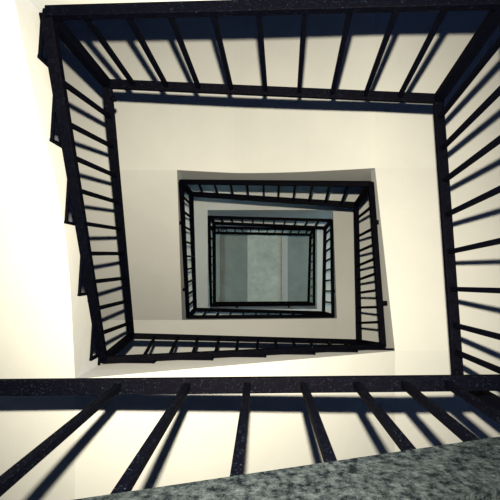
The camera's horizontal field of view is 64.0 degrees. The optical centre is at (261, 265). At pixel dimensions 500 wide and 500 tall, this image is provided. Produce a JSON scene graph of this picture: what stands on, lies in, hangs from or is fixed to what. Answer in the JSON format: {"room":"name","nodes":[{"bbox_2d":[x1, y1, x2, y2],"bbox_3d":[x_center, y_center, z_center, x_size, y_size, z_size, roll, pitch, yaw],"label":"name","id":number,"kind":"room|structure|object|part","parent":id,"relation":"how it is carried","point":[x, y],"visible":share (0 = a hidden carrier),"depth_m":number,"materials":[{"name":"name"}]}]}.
{"room":"stairwell","nodes":[
{"label":"stairwell","id":0,"kind":"room"},
{"bbox_2d":[220,229,312,302],"bbox_3d":[-0.050,-0.200,12.925,6.900,0.250,6.600,0,-90,0],"label":"ceiling","id":1,"kind":"structure","parent":0,"point":[233,247],"depth_m":12.80,"materials":[{"name":"paint"}]},
{"bbox_2d":[211,229,219,302],"bbox_3d":[-1.522,-0.200,12.740,0.375,0.120,6.200,0,-90,0],"label":"ceiling beam","id":2,"kind":"structure","parent":1,"relation":"attached to","point":[217,235],"depth_m":12.68,"materials":[{"name":"paint"}]},
{"bbox_2d":[247,229,280,301],"bbox_3d":[0.165,-0.200,12.400,1.200,0.800,6.200,0,-90,0],"label":"ceiling beam","id":3,"kind":"structure","parent":1,"relation":"attached to","point":[263,251],"depth_m":12.00,"materials":[{"name":"paint"}]},
{"bbox_2d":[281,230,281,300],"bbox_3d":[0.576,-0.200,11.989,0.022,0.022,6.200,0,-90,0],"label":"cable conduit","id":4,"kind":"object","parent":3,"relation":"attached to","point":[281,230],"visible":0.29,"depth_m":11.98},
{"bbox_2d":[282,230,286,300],"bbox_3d":[0.672,-0.200,11.982,0.126,0.035,6.200,0,-90,0],"label":"board","id":5,"kind":"object","parent":3,"relation":"attached to","point":[284,238],"visible":0.29,"depth_m":11.96,"materials":[{"name":"paint"}]},
{"bbox_3d":[-0.050,-3.402,5.650,6.500,14.300,0.200,0,-90,0],"label":"wall","id":6,"kind":"structure","parent":0,"visible":0},
{"bbox_2d":[43,18,184,178],"bbox_3d":[-2.196,-2.266,5.501,2.209,0.734,2.068,0,-90,0],"label":"landing","id":7,"kind":"object","parent":6,"relation":"attached to","point":[146,121],"visible":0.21,"depth_m":5.13,"materials":[{"name":"paint"}]},
{"bbox_2d":[68,170,185,319],"bbox_3d":[-2.196,-0.165,6.184,2.209,2.099,2.134,0,-90,0],"label":"flight","id":8,"kind":"object","parent":7,"relation":"on","point":[151,205],"visible":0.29,"depth_m":5.77,"materials":[{"name":"paint"}]},
{"bbox_2d":[178,180,196,317],"bbox_3d":[-1.188,-0.125,6.457,0.113,2.470,2.028,6,-90,0],"label":"stair railing","id":9,"kind":"object","parent":8,"relation":"attached to","point":[182,188],"visible":0.9,"depth_m":6.23,"materials":[{"name":"black metal"}]},
{"bbox_3d":[-1.163,-0.114,6.040,0.060,1.636,2.011,6,-90,0],"label":"rail","id":10,"kind":"part","parent":9,"relation":"part of","materials":[{"name":"black metal"}]},
{"bbox_3d":[-1.070,-1.097,5.660,0.079,0.842,0.070,5,-90,0],"label":"corner post","id":11,"kind":"part","parent":9,"relation":"part of","materials":[{"name":"black metal"}]},
{"bbox_3d":[-1.183,-0.130,6.880,0.070,1.624,1.960,6,-90,0],"label":"handrail","id":12,"kind":"part","parent":9,"relation":"part of","materials":[{"name":"black metal"}]},
{"bbox_2d":[184,185,212,215],"bbox_3d":[-2.216,-2.232,8.905,2.168,1.187,2.136,0,-90,0],"label":"landing","id":13,"kind":"object","parent":6,"relation":"attached to","point":[200,203],"visible":0.07,"depth_m":8.31,"materials":[{"name":"paint"}]},
{"bbox_2d":[185,210,209,309],"bbox_3d":[-2.216,-0.073,9.118,2.168,1.614,2.182,0,-90,0],"label":"flight","id":14,"kind":"object","parent":13,"relation":"on","point":[200,216],"visible":0.21,"depth_m":8.79,"materials":[{"name":"paint"}]},
{"bbox_2d":[207,216,215,305],"bbox_3d":[-1.174,-0.034,9.357,0.092,2.112,2.037,4,-90,0],"label":"stair railing","id":15,"kind":"object","parent":14,"relation":"attached to","point":[213,229],"visible":0.92,"depth_m":9.32,"materials":[{"name":"black metal"}]},
{"bbox_3d":[-1.168,-0.032,9.000,0.060,1.398,2.005,4,-90,0],"label":"rail","id":16,"kind":"part","parent":15,"relation":"part of","materials":[{"name":"black metal"}]},
{"bbox_3d":[-1.169,-0.007,9.800,0.080,1.227,1.983,4,-90,0],"label":"handrail","id":17,"kind":"part","parent":15,"relation":"part of","materials":[{"name":"black metal"}]},
{"bbox_3d":[2.219,-2.329,1.949,1.962,0.202,1.942,0,-90,0],"label":"landing","id":18,"kind":"object","parent":6,"relation":"attached to","visible":0},
{"bbox_2d":[30,0,203,11],"bbox_3d":[-0.009,-2.329,2.062,2.493,0.430,1.942,0,-90,0],"label":"flight","id":19,"kind":"object","parent":18,"relation":"on","point":[39,4],"visible":0.02,"depth_m":2.16,"materials":[{"name":"paint"}]},
{"bbox_2d":[44,0,499,103],"bbox_3d":[0.051,-1.291,2.499,2.500,1.086,0.193,2,-90,0],"label":"stair railing","id":20,"kind":"object","parent":19,"relation":"attached to","point":[171,10],"visible":0.96,"depth_m":2.22,"materials":[{"name":"black metal"}]},
{"bbox_3d":[0.052,-1.284,2.940,2.437,0.155,0.066,4,-90,0],"label":"handrail","id":21,"kind":"part","parent":20,"relation":"part of","materials":[{"name":"black metal"}]},
{"bbox_3d":[0.007,-1.358,2.100,2.407,0.289,0.060,2,-90,0],"label":"rail","id":22,"kind":"part","parent":20,"relation":"part of","materials":[{"name":"black metal"}]},
{"bbox_3d":[1.238,-1.257,2.430,0.082,0.910,0.205,-29,-90,0],"label":"corner post","id":23,"kind":"part","parent":20,"relation":"part of","materials":[{"name":"black metal"}]},
{"bbox_3d":[-2.277,-2.367,2.163,2.045,0.343,1.866,0,-90,0],"label":"landing","id":24,"kind":"object","parent":6,"relation":"attached to","visible":0},
{"bbox_2d":[0,0,100,378],"bbox_3d":[-2.268,-0.295,2.704,2.064,1.424,2.280,0,-90,0],"label":"flight","id":25,"kind":"object","parent":24,"relation":"on","point":[47,329],"visible":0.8,"depth_m":2.69,"materials":[{"name":"paint"}]},
{"bbox_2d":[39,8,133,361],"bbox_3d":[-1.295,-0.310,3.247,0.136,2.094,2.262,5,-90,0],"label":"stair railing","id":26,"kind":"object","parent":25,"relation":"attached to","point":[52,31],"visible":0.93,"depth_m":2.87,"materials":[{"name":"black metal"}]},
{"bbox_3d":[-1.178,-1.385,2.610,0.098,0.785,0.096,8,-90,0],"label":"corner post","id":27,"kind":"part","parent":26,"relation":"part of","materials":[{"name":"black metal"}]},
{"bbox_3d":[-1.282,-0.308,3.640,0.070,1.307,2.142,6,-90,0],"label":"handrail","id":28,"kind":"part","parent":26,"relation":"part of","materials":[{"name":"black metal"}]},
{"bbox_3d":[-0.050,3.002,5.650,6.500,14.300,0.200,0,-90,0],"label":"wall","id":29,"kind":"structure","parent":0,"visible":0},
{"bbox_2d":[74,436,499,499],"bbox_3d":[0.180,1.740,1.050,1.875,0.800,2.320,0,-90,0],"label":"flight","id":30,"kind":"object","parent":29,"relation":"attached to","point":[468,470],"visible":1,"depth_m":1.08,"materials":[{"name":"granite"},{"name":"plaster"}]},
{"bbox_2d":[0,374,499,496],"bbox_3d":[-0.021,0.600,1.480,3.126,1.212,0.078,0,-90,0],"label":"stair railing","id":31,"kind":"object","parent":30,"relation":"on","point":[107,388],"visible":0.82,"depth_m":1.96,"materials":[{"name":"black metal"}]},
{"bbox_3d":[-0.021,0.600,2.018,3.126,0.136,0.078,0,-90,0],"label":"handrail","id":32,"kind":"part","parent":31,"relation":"part of","materials":[{"name":"black paint"}]},
{"bbox_3d":[3.302,-0.200,5.650,0.200,14.300,6.600,0,-90,0],"label":"wall","id":33,"kind":"structure","parent":0,"visible":0},
{"bbox_2d":[317,222,326,225],"bbox_3d":[2.265,-2.134,10.136,1.870,0.928,2.333,0,-90,0],"label":"landing","id":34,"kind":"object","parent":33,"relation":"attached to","point":[319,223],"visible":0.02,"depth_m":9.67,"materials":[{"name":"paint"}]},
{"bbox_2d":[211,219,316,226],"bbox_3d":[0.001,-2.134,10.214,2.658,1.083,2.333,0,-90,0],"label":"flight","id":35,"kind":"object","parent":34,"relation":"on","point":[216,220],"visible":0.02,"depth_m":9.84,"materials":[{"name":"paint"}]},
{"bbox_2d":[211,226,312,235],"bbox_3d":[0.018,-0.911,10.476,2.666,1.002,0.128,1,-90,0],"label":"stair railing","id":36,"kind":"object","parent":35,"relation":"on","point":[217,227],"visible":0.89,"depth_m":10.46,"materials":[{"name":"black metal"}]},
{"bbox_3d":[0.001,-0.944,10.040,2.600,0.130,0.060,1,-90,0],"label":"rail","id":37,"kind":"part","parent":36,"relation":"part of","materials":[{"name":"black metal"}]},
{"bbox_3d":[0.002,-0.882,10.920,2.636,0.115,0.070,1,-90,0],"label":"handrail","id":38,"kind":"part","parent":36,"relation":"part of","materials":[{"name":"black metal"}]},
{"bbox_2d":[317,309,330,312],"bbox_3d":[2.255,1.962,10.078,1.891,1.113,1.876,0,-90,0],"label":"landing","id":39,"kind":"object","parent":33,"relation":"attached to","point":[326,310],"visible":0.07,"depth_m":9.52,"materials":[{"name":"paint"}]},
{"bbox_2d":[314,226,330,308],"bbox_3d":[2.255,0.028,9.881,1.891,0.719,1.991,0,-90,0],"label":"flight","id":40,"kind":"object","parent":39,"relation":"on","point":[318,232],"visible":0.21,"depth_m":9.61,"materials":[{"name":"paint"}]},
{"bbox_2d":[307,229,314,305],"bbox_3d":[1.294,0.055,10.356,0.108,1.082,1.938,2,-90,0],"label":"stair railing","id":41,"kind":"object","parent":40,"relation":"on","point":[313,236],"visible":0.94,"depth_m":10.42,"materials":[{"name":"black metal"}]},
{"bbox_3d":[1.283,0.070,10.800,0.070,0.194,1.847,2,-90,0],"label":"handrail","id":42,"kind":"part","parent":41,"relation":"part of","materials":[{"name":"black metal"}]},
{"bbox_3d":[1.290,0.017,9.920,0.060,0.209,1.863,1,-90,0],"label":"rail","id":43,"kind":"part","parent":41,"relation":"part of","materials":[{"name":"black metal"}]},
{"bbox_2d":[322,187,368,218],"bbox_3d":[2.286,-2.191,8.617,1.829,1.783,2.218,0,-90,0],"label":"landing","id":44,"kind":"object","parent":33,"relation":"attached to","point":[352,193],"visible":0.07,"depth_m":7.73,"materials":[{"name":"paint"}]},
{"bbox_2d":[207,185,332,218],"bbox_3d":[0.119,-2.191,8.622,2.504,1.793,2.218,0,-90,0],"label":"flight","id":45,"kind":"object","parent":44,"relation":"on","point":[216,207],"visible":0.21,"depth_m":8.11,"materials":[{"name":"paint"}]},
{"bbox_2d":[209,215,332,229],"bbox_3d":[0.137,-0.923,8.456,2.496,1.519,0.131,4,-90,0],"label":"stair railing","id":46,"kind":"object","parent":45,"relation":"on","point":[242,218],"visible":0.98,"depth_m":8.27,"materials":[{"name":"black metal"}]},
{"bbox_3d":[0.122,-0.901,8.880,2.465,0.672,0.070,4,-90,0],"label":"handrail","id":47,"kind":"part","parent":46,"relation":"part of","materials":[{"name":"black metal"}]},
{"bbox_3d":[0.119,-0.949,8.020,2.458,0.647,0.060,3,-90,0],"label":"rail","id":48,"kind":"part","parent":46,"relation":"part of","materials":[{"name":"black metal"}]},
{"bbox_3d":[1.345,-0.846,8.140,0.074,0.845,0.131,0,-90,0],"label":"corner post","id":49,"kind":"part","parent":46,"relation":"part of","materials":[{"name":"black metal"}]},
{"bbox_2d":[337,319,378,344],"bbox_3d":[2.275,1.923,7.403,1.850,0.406,1.955,0,-90,0],"label":"landing","id":50,"kind":"object","parent":33,"relation":"attached to","point":[346,328],"visible":0.07,"depth_m":7.20,"materials":[{"name":"paint"}]},
{"bbox_2d":[331,210,377,318],"bbox_3d":[2.275,-0.068,7.551,1.850,0.703,2.027,0,-90,0],"label":"flight","id":51,"kind":"object","parent":50,"relation":"on","point":[343,220],"visible":0.21,"depth_m":7.44,"materials":[{"name":"paint"}]},
{"bbox_2d":[322,220,334,317],"bbox_3d":[1.332,0.057,7.936,0.127,1.280,1.880,3,-90,0],"label":"stair railing","id":52,"kind":"object","parent":51,"relation":"on","point":[325,231],"visible":0.94,"depth_m":7.69,"materials":[{"name":"black metal"}]},
{"bbox_3d":[1.304,0.075,8.380,0.070,0.393,1.784,3,-90,0],"label":"handrail","id":53,"kind":"part","parent":52,"relation":"part of","materials":[{"name":"black metal"}]},
{"bbox_3d":[1.320,0.018,7.520,0.060,0.447,1.803,1,-90,0],"label":"rail","id":54,"kind":"part","parent":52,"relation":"part of","materials":[{"name":"black metal"}]},
{"bbox_2d":[361,10,499,180],"bbox_3d":[2.231,-2.197,4.902,1.938,0.872,2.206,0,-90,0],"label":"landing","id":55,"kind":"object","parent":33,"relation":"attached to","point":[404,132],"visible":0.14,"depth_m":4.47,"materials":[{"name":"paint"}]},
{"bbox_2d":[177,13,374,180],"bbox_3d":[0.085,-2.197,5.172,2.353,1.412,2.206,0,-90,0],"label":"flight","id":56,"kind":"object","parent":55,"relation":"on","point":[220,136],"visible":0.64,"depth_m":4.97,"materials":[{"name":"paint"}]},
{"bbox_2d":[180,179,373,207],"bbox_3d":[0.127,-1.001,5.297,2.424,1.599,0.148,6,-90,0],"label":"stair railing","id":57,"kind":"object","parent":56,"relation":"on","point":[263,183],"visible":0.98,"depth_m":5.17,"materials":[{"name":"black metal"}]},
{"bbox_3d":[0.109,-0.968,5.800,2.396,0.592,0.080,6,-90,0],"label":"handrail","id":58,"kind":"part","parent":57,"relation":"part of","materials":[{"name":"black metal"}]},
{"bbox_3d":[0.085,-1.014,4.880,2.312,0.765,0.060,4,-90,0],"label":"rail","id":59,"kind":"part","parent":57,"relation":"part of","materials":[{"name":"black metal"}]},
{"bbox_3d":[1.264,-0.884,5.020,0.084,1.008,0.190,-38,-90,0],"label":"corner post","id":60,"kind":"part","parent":57,"relation":"part of","materials":[{"name":"black metal"}]},
{"bbox_2d":[386,346,499,451],"bbox_3d":[2.281,1.885,4.297,1.839,0.406,2.030,0,-90,0],"label":"landing","id":61,"kind":"object","parent":33,"relation":"attached to","point":[423,430],"visible":0.17,"depth_m":4.09,"materials":[{"name":"paint"}]},
{"bbox_2d":[371,168,499,350],"bbox_3d":[2.231,-0.112,4.367,1.938,0.546,1.964,0,-90,0],"label":"flight","id":62,"kind":"object","parent":61,"relation":"on","point":[407,199],"visible":0.78,"depth_m":4.29,"materials":[{"name":"paint"}]},
{"bbox_2d":[353,183,387,347],"bbox_3d":[1.267,0.025,4.856,0.179,1.360,1.913,0,-90,0],"label":"stair railing","id":63,"kind":"object","parent":62,"relation":"attached to","point":[380,303],"visible":0.94,"depth_m":4.49,"materials":[{"name":"black metal"}]},
{"bbox_3d":[1.255,0.054,5.260,0.070,0.551,1.801,3,-90,0],"label":"handrail","id":64,"kind":"part","parent":63,"relation":"part of","materials":[{"name":"black metal"}]},
{"bbox_3d":[1.242,0.895,4.600,0.079,0.811,0.201,28,-90,0],"label":"corner post","id":65,"kind":"part","parent":63,"relation":"part of","materials":[{"name":"black metal"}]},
{"bbox_3d":[1.251,-0.043,4.360,0.060,0.368,1.774,-1,-90,0],"label":"rail","id":66,"kind":"part","parent":63,"relation":"part of","materials":[{"name":"black metal"}]},
{"bbox_3d":[2.282,1.843,1.808,1.836,0.239,2.115,0,-90,0],"label":"landing","id":67,"kind":"object","parent":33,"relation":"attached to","visible":0},
{"bbox_3d":[2.219,-0.286,1.864,1.962,0.350,2.143,0,-90,0],"label":"flight","id":68,"kind":"object","parent":67,"relation":"on","visible":0},
{"bbox_2d":[433,8,499,410],"bbox_3d":[1.278,-0.262,2.346,0.121,1.102,2.106,-2,-90,0],"label":"stair railing","id":69,"kind":"object","parent":68,"relation":"on","point":[439,111],"visible":0.83,"depth_m":2.64,"materials":[{"name":"black metal"}]},
{"bbox_3d":[1.280,-0.222,2.760,0.070,0.274,1.965,-1,-90,0],"label":"handrail","id":70,"kind":"part","parent":69,"relation":"part of","materials":[{"name":"black metal"}]},
{"bbox_3d":[1.277,0.701,2.620,0.044,0.044,0.044,0,-90,0],"label":"knob","id":71,"kind":"part","parent":69,"relation":"part of","materials":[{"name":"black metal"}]},
{"bbox_3d":[1.291,0.757,2.230,0.069,0.821,0.066,0,-90,0],"label":"corner post","id":72,"kind":"part","parent":69,"relation":"part of","materials":[{"name":"black metal"}]},
{"bbox_3d":[-3.402,-0.200,5.650,0.200,14.300,6.600,0,-90,0],"label":"wall","id":73,"kind":"structure","parent":0,"visible":0},
{"bbox_2d":[0,363,100,499],"bbox_3d":[-2.349,1.872,3.291,1.903,0.604,2.056,0,-90,0],"label":"landing","id":74,"kind":"object","parent":73,"relation":"attached to","point":[26,422],"visible":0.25,"depth_m":2.99,"materials":[{"name":"paint"}]},
{"bbox_2d":[75,348,394,498],"bbox_3d":[-0.018,1.863,3.566,2.759,1.154,2.075,0,-90,0],"label":"flight","id":75,"kind":"object","parent":74,"relation":"on","point":[198,444],"visible":0.71,"depth_m":3.43,"materials":[{"name":"paint"}]},
{"bbox_2d":[101,333,383,363],"bbox_3d":[-0.081,0.849,4.216,2.712,1.599,0.173,2,-90,0],"label":"stair railing","id":76,"kind":"object","parent":75,"relation":"attached to","point":[349,344],"visible":0.95,"depth_m":4.00,"materials":[{"name":"black metal"}]},
{"bbox_3d":[-1.385,0.779,3.860,0.101,0.846,0.125,0,-90,0],"label":"corner post","id":77,"kind":"part","parent":76,"relation":"part of","materials":[{"name":"black metal"}]},
{"bbox_3d":[-0.049,0.824,3.820,2.650,0.806,0.060,1,-90,0],"label":"rail","id":78,"kind":"part","parent":76,"relation":"part of","materials":[{"name":"black paint"}]},
{"bbox_3d":[-0.095,0.850,4.640,2.629,0.752,0.062,4,-90,0],"label":"handrail","id":79,"kind":"part","parent":76,"relation":"part of","materials":[{"name":"black metal"}]},
{"bbox_2d":[93,320,181,354],"bbox_3d":[-2.318,1.901,6.953,1.964,0.542,1.998,0,-90,0],"label":"landing","id":80,"kind":"object","parent":73,"relation":"attached to","point":[136,346],"visible":0.07,"depth_m":6.68,"materials":[{"name":"paint"}]},
{"bbox_2d":[182,317,336,351],"bbox_3d":[0.007,1.901,7.126,2.686,0.888,1.998,0,-90,0],"label":"flight","id":81,"kind":"object","parent":80,"relation":"on","point":[261,327],"visible":0.14,"depth_m":6.92,"materials":[{"name":"paint"}]},
{"bbox_2d":[186,308,332,318],"bbox_3d":[-0.008,0.899,7.516,2.623,1.400,0.115,2,-90,0],"label":"stair railing","id":82,"kind":"object","parent":81,"relation":"attached to","point":[290,313],"visible":0.88,"depth_m":7.27,"materials":[{"name":"black metal"}]},
{"bbox_3d":[-1.276,0.854,7.260,0.086,0.844,0.102,0,-90,0],"label":"corner post","id":83,"kind":"part","parent":82,"relation":"part of","materials":[{"name":"black metal"}]},
{"bbox_3d":[-0.013,0.899,7.940,2.556,0.553,0.070,3,-90,0],"label":"handrail","id":84,"kind":"part","parent":82,"relation":"part of","materials":[{"name":"black metal"}]},
{"bbox_3d":[0.017,0.893,7.080,2.573,0.528,0.060,1,-90,0],"label":"rail","id":85,"kind":"part","parent":82,"relation":"part of","materials":[{"name":"black metal"}]},
{"bbox_2d":[190,310,207,314],"bbox_3d":[-2.282,1.959,9.839,2.036,0.948,1.882,0,-90,0],"label":"landing","id":86,"kind":"object","parent":73,"relation":"attached to","point":[196,312],"visible":0.02,"depth_m":9.37,"materials":[{"name":"paint"}]},
{"bbox_2d":[208,306,316,314],"bbox_3d":[0.022,1.959,10.004,2.573,1.280,1.882,0,-90,0],"label":"flight","id":87,"kind":"object","parent":86,"relation":"on","point":[299,308],"visible":0.14,"depth_m":9.60,"materials":[{"name":"paint"}]},
{"bbox_2d":[210,301,313,307],"bbox_3d":[0.007,0.980,10.196,2.547,1.082,0.125,0,-90,0],"label":"stair railing","id":88,"kind":"object","parent":87,"relation":"on","point":[262,303],"visible":0.94,"depth_m":9.80,"materials":[{"name":"black metal"}]},
{"bbox_3d":[0.006,0.983,10.560,2.485,0.354,0.090,0,-90,0],"label":"handrail","id":89,"kind":"part","parent":88,"relation":"part of","materials":[{"name":"black metal"}]},
{"bbox_3d":[0.022,0.952,9.760,2.516,0.209,0.060,0,-90,0],"label":"rail","id":90,"kind":"part","parent":88,"relation":"part of","materials":[{"name":"black metal"}]}
]}

